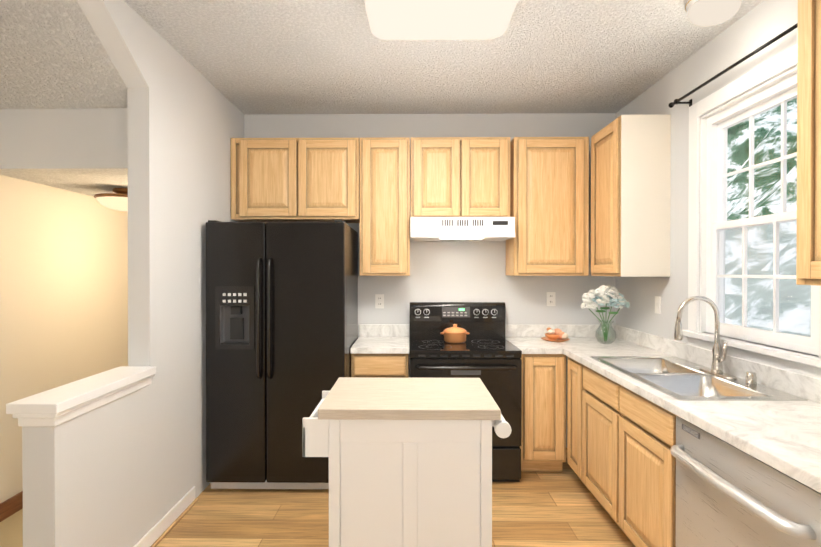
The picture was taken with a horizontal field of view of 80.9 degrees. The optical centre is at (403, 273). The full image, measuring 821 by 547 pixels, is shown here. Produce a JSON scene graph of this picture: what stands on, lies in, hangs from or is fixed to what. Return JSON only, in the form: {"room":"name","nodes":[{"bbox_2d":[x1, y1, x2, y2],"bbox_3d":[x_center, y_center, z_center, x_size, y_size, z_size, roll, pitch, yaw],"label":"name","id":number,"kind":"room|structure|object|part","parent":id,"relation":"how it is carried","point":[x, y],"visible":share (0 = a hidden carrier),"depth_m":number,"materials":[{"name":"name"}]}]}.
{"room":"kitchen","nodes":[
{"label":"kitchen","id":0,"kind":"room"},
{"bbox_2d":[0,509,22,546],"bbox_3d":[-1.971,1.489,1.559,0.995,0.080,6.000,0,0,1],"label":"floor","id":1,"kind":"structure","parent":0,"point":[11,530],"depth_m":2.69,"materials":[{"name":"beige carpet"}]},
{"bbox_2d":[0,175,127,502],"bbox_3d":[-2.419,0.074,1.556,0.100,2.750,6.000,0,0,1],"label":"wall","id":2,"kind":"structure","parent":0,"point":[63,287],"depth_m":3.22,"materials":[{"name":"beige paint"}]},
{"bbox_2d":[0,491,22,521],"bbox_3d":[-2.362,1.399,1.513,0.014,0.100,5.900,0,0,1],"label":"baseboard","id":3,"kind":"structure","parent":2,"relation":"attached to","point":[9,507],"depth_m":2.87,"materials":[{"name":"brown wood"}]},
{"bbox_2d":[0,108,127,168],"bbox_3d":[-1.904,-0.740,2.644,0.905,0.328,0.004,0,0,1],"label":"wall","id":4,"kind":"structure","parent":0,"point":[90,138],"depth_m":2.64,"materials":[{"name":"white paint"}]},
{"bbox_2d":[0,173,127,195],"bbox_3d":[-1.892,-0.622,3.656,0.905,0.080,1.780,0,0,1],"label":"ceiling","id":5,"kind":"structure","parent":0,"point":[91,184],"depth_m":2.99,"materials":[{"name":"white paint"}]},
{"bbox_2d":[94,188,127,210],"bbox_3d":[-1.928,-0.506,3.308,0.340,0.148,0.340,0,0,1],"label":"light","id":6,"kind":"object","parent":5,"relation":"attached to","point":[117,200],"visible":0.6,"depth_m":3.19,"materials":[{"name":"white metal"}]},
{"bbox_2d":[0,0,127,172],"bbox_3d":[-1.907,-0.940,2.390,0.905,0.731,0.750,0,0,1],"label":"ceiling","id":7,"kind":"structure","parent":0,"point":[54,54],"depth_m":2.41,"materials":[{"name":"white paint"}]},
{"bbox_2d":[22,0,243,546],"bbox_3d":[-1.392,0.065,3.198,0.125,2.750,2.692,0,0,1],"label":"wall","id":8,"kind":"structure","parent":0,"point":[185,120],"depth_m":2.55,"materials":[{"name":"white paint"}]},
{"bbox_2d":[6,366,155,426],"bbox_3d":[-1.404,0.538,2.178,0.195,0.095,0.718,0,0,1],"label":"trim","id":9,"kind":"structure","parent":8,"relation":"on","point":[56,406],"depth_m":2.01,"materials":[{"name":"white wood"}]},
{"bbox_2d":[133,486,197,546],"bbox_3d":[-1.387,1.397,2.450,0.153,0.095,1.204,0,0,1],"label":"baseboard","id":10,"kind":"structure","parent":8,"relation":"attached to","point":[161,528],"depth_m":2.71,"materials":[{"name":"white wood"}]},
{"bbox_2d":[156,448,634,546],"bbox_3d":[0.191,1.490,1.309,3.335,0.080,5.550,0,0,1],"label":"floor","id":11,"kind":"structure","parent":0,"point":[564,508],"depth_m":2.83,"materials":[{"name":"brown wood"}]},
{"bbox_2d":[205,220,357,488],"bbox_3d":[-0.835,0.544,3.506,0.908,1.788,0.870,0,0,1],"label":"fridge","id":12,"kind":"object","parent":11,"relation":"on","point":[351,286],"depth_m":3.13,"materials":[{"name":"black metal"}]},
{"bbox_3d":[-1.099,0.287,3.153,0.254,0.411,0.058,0,0,1],"label":"fridge panel","id":13,"kind":"part","parent":12,"relation":"part of","materials":[{"name":"black plastic"}]},
{"bbox_3d":[-1.098,0.514,3.172,0.389,1.701,0.078,0,0,1],"label":"fridge door","id":14,"kind":"part","parent":12,"relation":"part of","materials":[{"name":"black metal"}]},
{"bbox_3d":[-0.901,0.290,3.103,0.094,0.788,0.066,0,0,1],"label":"fridge handle","id":15,"kind":"part","parent":12,"relation":"part of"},
{"bbox_3d":[-0.640,0.514,3.167,0.511,1.701,0.078,0,0,1],"label":"fridge door","id":16,"kind":"part","parent":12,"relation":"part of","materials":[{"name":"black metal"}]},
{"bbox_2d":[351,354,408,377],"bbox_3d":[-0.169,1.000,3.691,0.410,0.875,0.569,0,0,1],"label":"base cabinet","id":17,"kind":"object","parent":11,"relation":"on","point":[382,365],"visible":0.21,"depth_m":3.41,"materials":[{"name":"brown wood"}]},
{"bbox_2d":[350,324,408,353],"bbox_3d":[-0.167,0.492,3.682,0.414,0.140,0.599,0,0,1],"label":"countertop","id":18,"kind":"structure","parent":17,"relation":"on","point":[383,339],"depth_m":3.81,"materials":[{"name":"stone"}]},
{"bbox_2d":[302,391,511,546],"bbox_3d":[0.013,1.010,2.183,0.838,0.870,0.520,0,0,1],"label":"kitchen island","id":19,"kind":"object","parent":11,"relation":"on","point":[410,483],"visible":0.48,"depth_m":1.94,"materials":[{"name":"white wood"}]},
{"bbox_2d":[318,377,500,419],"bbox_3d":[0.024,0.554,2.180,0.722,0.042,0.571,0,0,1],"label":"island countertop","id":20,"kind":"structure","parent":19,"relation":"on","point":[360,398],"depth_m":2.03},
{"bbox_2d":[410,302,521,481],"bbox_3d":[0.425,0.835,3.567,0.764,1.205,0.720,0,0,1],"label":"stove","id":21,"kind":"object","parent":11,"relation":"on","point":[483,324],"depth_m":3.29,"materials":[{"name":"black metal"}]},
{"bbox_2d":[440,324,469,342],"bbox_3d":[0.391,0.455,3.686,0.227,0.135,0.182,0,0,1],"label":"pot","id":22,"kind":"object","parent":21,"relation":"on","point":[454,334],"visible":1,"depth_m":3.62,"materials":[{"name":"brown ceramic"}]},
{"bbox_3d":[0.422,0.879,3.302,0.756,0.590,0.052,0,0,1],"label":"stove door","id":23,"kind":"part","parent":21,"relation":"part of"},
{"bbox_3d":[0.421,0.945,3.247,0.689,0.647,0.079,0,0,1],"label":"stove handle","id":24,"kind":"part","parent":21,"relation":"part of","materials":[{"name":"metal"}]},
{"bbox_3d":[0.422,1.299,3.308,0.756,0.210,0.045,0,0,1],"label":"stove drawer","id":25,"kind":"part","parent":21,"relation":"part of","materials":[{"name":"black metal"}]},
{"bbox_2d":[520,354,565,471],"bbox_3d":[0.983,1.000,3.677,0.337,0.875,0.569,0,0,1],"label":"base cabinet","id":26,"kind":"object","parent":11,"relation":"on","point":[543,437],"visible":0.71,"depth_m":3.40,"materials":[{"name":"brown wood"}]},
{"bbox_2d":[505,325,564,353],"bbox_3d":[0.961,0.492,3.654,0.300,0.140,0.629,0,0,1],"label":"countertop","id":27,"kind":"structure","parent":26,"relation":"on","point":[527,338],"depth_m":3.80,"materials":[{"name":"stone"}]},
{"bbox_2d":[567,357,595,498],"bbox_3d":[1.416,1.002,3.227,0.569,0.875,0.321,0,0,1],"label":"base cabinet","id":28,"kind":"object","parent":11,"relation":"on","point":[575,388],"visible":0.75,"depth_m":3.20,"materials":[{"name":"brown wood"}]},
{"bbox_2d":[582,365,676,546],"bbox_3d":[1.408,1.006,2.532,0.569,0.875,1.070,0,0,1],"label":"base cabinet","id":29,"kind":"object","parent":11,"relation":"on","point":[628,462],"visible":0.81,"depth_m":2.39,"materials":[{"name":"brown wood"}]},
{"bbox_2d":[553,325,820,492],"bbox_3d":[1.407,0.500,2.238,0.623,0.140,3.449,0,0,1],"label":"countertop","id":30,"kind":"structure","parent":29,"relation":"on","point":[784,437],"depth_m":1.96,"materials":[{"name":"stone"}]},
{"bbox_2d":[541,327,569,341],"bbox_3d":[1.177,0.471,3.747,0.216,0.101,0.216,0,0,1],"label":"decorative plate","id":31,"kind":"object","parent":30,"relation":"on","point":[555,335],"visible":1,"depth_m":3.72,"materials":[{"name":"brown ceramic"}]},
{"bbox_2d":[595,320,616,343],"bbox_3d":[1.505,0.438,3.593,0.148,0.168,0.148,0,0,1],"label":"glass vase","id":32,"kind":"object","parent":30,"relation":"on","point":[598,332],"visible":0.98,"depth_m":3.57,"materials":[{"name":"clear glass"}]},
{"bbox_2d":[580,285,629,340],"bbox_3d":[1.499,0.293,3.595,0.347,0.420,0.219,0,0,1],"label":"flowers","id":33,"kind":"object","parent":32,"relation":"in","point":[608,295],"visible":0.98,"depth_m":3.56,"materials":[{"name":"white plant"}]},
{"bbox_2d":[589,356,807,400],"bbox_3d":[1.423,0.610,2.514,0.530,0.175,1.010,0,0,1],"label":"sink","id":34,"kind":"object","parent":30,"relation":"in","point":[679,379],"visible":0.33,"depth_m":2.49,"materials":[{"name":"silver metal"}]},
{"bbox_2d":[674,296,756,384],"bbox_3d":[1.542,0.320,2.450,0.253,0.407,0.382,0,0,1],"label":"faucet","id":35,"kind":"object","parent":30,"relation":"on","point":[718,358],"visible":1,"depth_m":2.50,"materials":[{"name":"silver metal"}]},
{"bbox_3d":[1.413,1.015,1.622,0.539,0.868,0.713,0,0,1],"label":"dishwasher","id":36,"kind":"object","parent":11,"relation":"on","visible":0},
{"bbox_2d":[671,416,820,546],"bbox_3d":[1.091,0.960,1.626,0.104,0.747,0.709,0,0,1],"label":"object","id":37,"kind":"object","parent":36,"relation":"attached to","point":[708,514],"depth_m":1.61,"materials":[{"name":"silver metal"}]},
{"bbox_3d":[1.079,0.704,1.623,0.079,0.034,0.658,0,0,1],"label":"dishwasher handle","id":38,"kind":"part","parent":37,"relation":"part of","materials":[{"name":"silver metal"}]},
{"bbox_2d":[244,113,615,447],"bbox_3d":[0.228,0.060,4.026,3.325,2.750,0.100,0,0,1],"label":"wall","id":39,"kind":"structure","parent":0,"point":[457,271],"depth_m":3.97,"materials":[{"name":"white paint"}]},
{"bbox_2d":[230,138,359,222],"bbox_3d":[-0.830,-0.724,3.813,0.980,0.620,0.337,0,0,1],"label":"upper cabinet","id":40,"kind":"object","parent":39,"relation":"attached to","point":[295,179],"visible":1,"depth_m":3.65,"materials":[{"name":"brown wood"}]},
{"bbox_2d":[375,294,383,307],"bbox_3d":[-0.200,0.230,3.977,0.072,0.116,0.008,0,0,1],"label":"electrical outlet","id":41,"kind":"object","parent":39,"relation":"attached to","point":[379,300],"visible":1,"depth_m":3.98,"materials":[{"name":"white plastic"}]},
{"bbox_2d":[360,137,409,275],"bbox_3d":[-0.144,-0.509,3.806,0.382,1.050,0.337,0,0,1],"label":"upper cabinet","id":42,"kind":"object","parent":39,"relation":"attached to","point":[384,206],"visible":1,"depth_m":3.64,"materials":[{"name":"brown wood"}]},
{"bbox_2d":[410,137,509,218],"bbox_3d":[0.430,-0.724,3.798,0.756,0.620,0.337,0,0,1],"label":"upper cabinet","id":43,"kind":"object","parent":39,"relation":"attached to","point":[459,176],"visible":0.81,"depth_m":3.63,"materials":[{"name":"brown wood"}]},
{"bbox_2d":[410,217,514,240],"bbox_3d":[0.429,-0.336,3.723,0.756,0.152,0.494,0,0,1],"label":"range hood","id":44,"kind":"object","parent":43,"relation":"attached to","point":[462,228],"visible":1,"depth_m":3.50,"materials":[{"name":"white metal"}]},
{"bbox_2d":[506,137,588,275],"bbox_3d":[1.117,-0.509,3.791,0.565,1.050,0.337,0,0,1],"label":"upper cabinet","id":45,"kind":"object","parent":39,"relation":"attached to","point":[549,194],"visible":0.96,"depth_m":3.62,"materials":[{"name":"brown wood"}]},
{"bbox_2d":[546,292,554,305],"bbox_3d":[1.210,0.210,3.960,0.072,0.116,0.008,0,0,1],"label":"electrical outlet","id":46,"kind":"object","parent":39,"relation":"attached to","point":[550,301],"visible":1,"depth_m":3.96,"materials":[{"name":"white plastic"}]},
{"bbox_2d":[124,0,763,114],"bbox_3d":[-0.305,-1.351,1.474,4.330,0.100,6.100,0,0,1],"label":"ceiling","id":47,"kind":"structure","parent":0,"point":[261,57],"depth_m":2.90,"materials":[{"name":"white paint"}]},
{"bbox_2d":[364,0,517,39],"bbox_3d":[0.169,-1.252,2.169,0.720,0.104,0.670,0,0,1],"label":"square ceiling light","id":48,"kind":"object","parent":47,"relation":"attached to","point":[438,19],"visible":1,"depth_m":2.27,"materials":[{"name":"plastic"}]},
{"bbox_2d":[685,0,741,26],"bbox_3d":[1.470,-1.248,2.283,0.239,0.112,0.239,0,0,1],"label":"round ceiling light","id":49,"kind":"object","parent":47,"relation":"attached to","point":[704,13],"visible":1,"depth_m":2.24,"materials":[{"name":"white"}]},
{"bbox_2d":[616,0,818,356],"bbox_3d":[1.783,0.076,1.232,0.150,2.750,5.450,0,0,1],"label":"wall","id":50,"kind":"structure","parent":0,"point":[759,25],"depth_m":2.98,"materials":[{"name":"white paint"}]},
{"bbox_2d":[591,115,670,276],"bbox_3d":[1.563,-0.506,3.380,0.338,1.050,0.510,0,0,1],"label":"upper cabinet","id":51,"kind":"object","parent":50,"relation":"attached to","point":[606,201],"depth_m":3.13,"materials":[{"name":"brown wood"}]},
{"bbox_3d":[1.569,-0.505,3.126,0.319,1.050,0.002,0,0,1],"label":"corner wall cabinet side","id":52,"kind":"part","parent":51,"relation":"part of","materials":[{"name":"white wood"}]},
{"bbox_2d":[655,296,660,313],"bbox_3d":[1.725,0.214,3.279,0.012,0.116,0.072,0,0,1],"label":"outlet","id":53,"kind":"object","parent":50,"relation":"attached to","point":[657,304],"visible":1,"depth_m":3.27,"materials":[{"name":"white plastic"}]},
{"bbox_2d":[668,23,797,107],"bbox_3d":[1.670,-1.017,2.365,0.101,0.061,1.221,0,0,1],"label":"curtain rod","id":54,"kind":"object","parent":50,"relation":"attached to","point":[757,50],"visible":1,"depth_m":2.40,"materials":[{"name":"black metal"}]},
{"bbox_2d":[682,44,820,378],"bbox_3d":[1.744,-0.273,2.391,0.155,1.445,1.070,0,0,1],"label":"window","id":55,"kind":"structure","parent":50,"relation":"in","point":[783,92],"depth_m":2.50,"materials":[{"name":"white plastic"}]},
{"bbox_2d":[725,221,810,335],"bbox_3d":[1.834,0.015,2.391,0.001,0.598,0.720,0,0,1],"label":"screen","id":56,"kind":"object","parent":55,"relation":"attached to","point":[765,282],"depth_m":2.45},
{"bbox_2d":[796,0,820,285],"bbox_3d":[1.537,-0.488,1.232,0.337,1.062,0.950,0,0,1],"label":"upper cabinet","id":57,"kind":"object","parent":50,"relation":"attached to","point":[808,264],"visible":1,"depth_m":1.64,"materials":[{"name":"brown wood"}]},
{"label":"outside","id":58,"kind":"structure","parent":0,"visible":0},
{"bbox_3d":[6.434,2.964,7.769,8.700,0.100,28.000,0,0,1],"label":"snow","id":59,"kind":"object","parent":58,"visible":0},
{"bbox_2d":[725,98,810,336],"bbox_3d":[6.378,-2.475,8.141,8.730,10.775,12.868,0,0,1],"label":"window panes","id":60,"kind":"object","parent":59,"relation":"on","point":[775,121],"depth_m":4.31,"materials":[{"name":"clear glass"}]}
]}

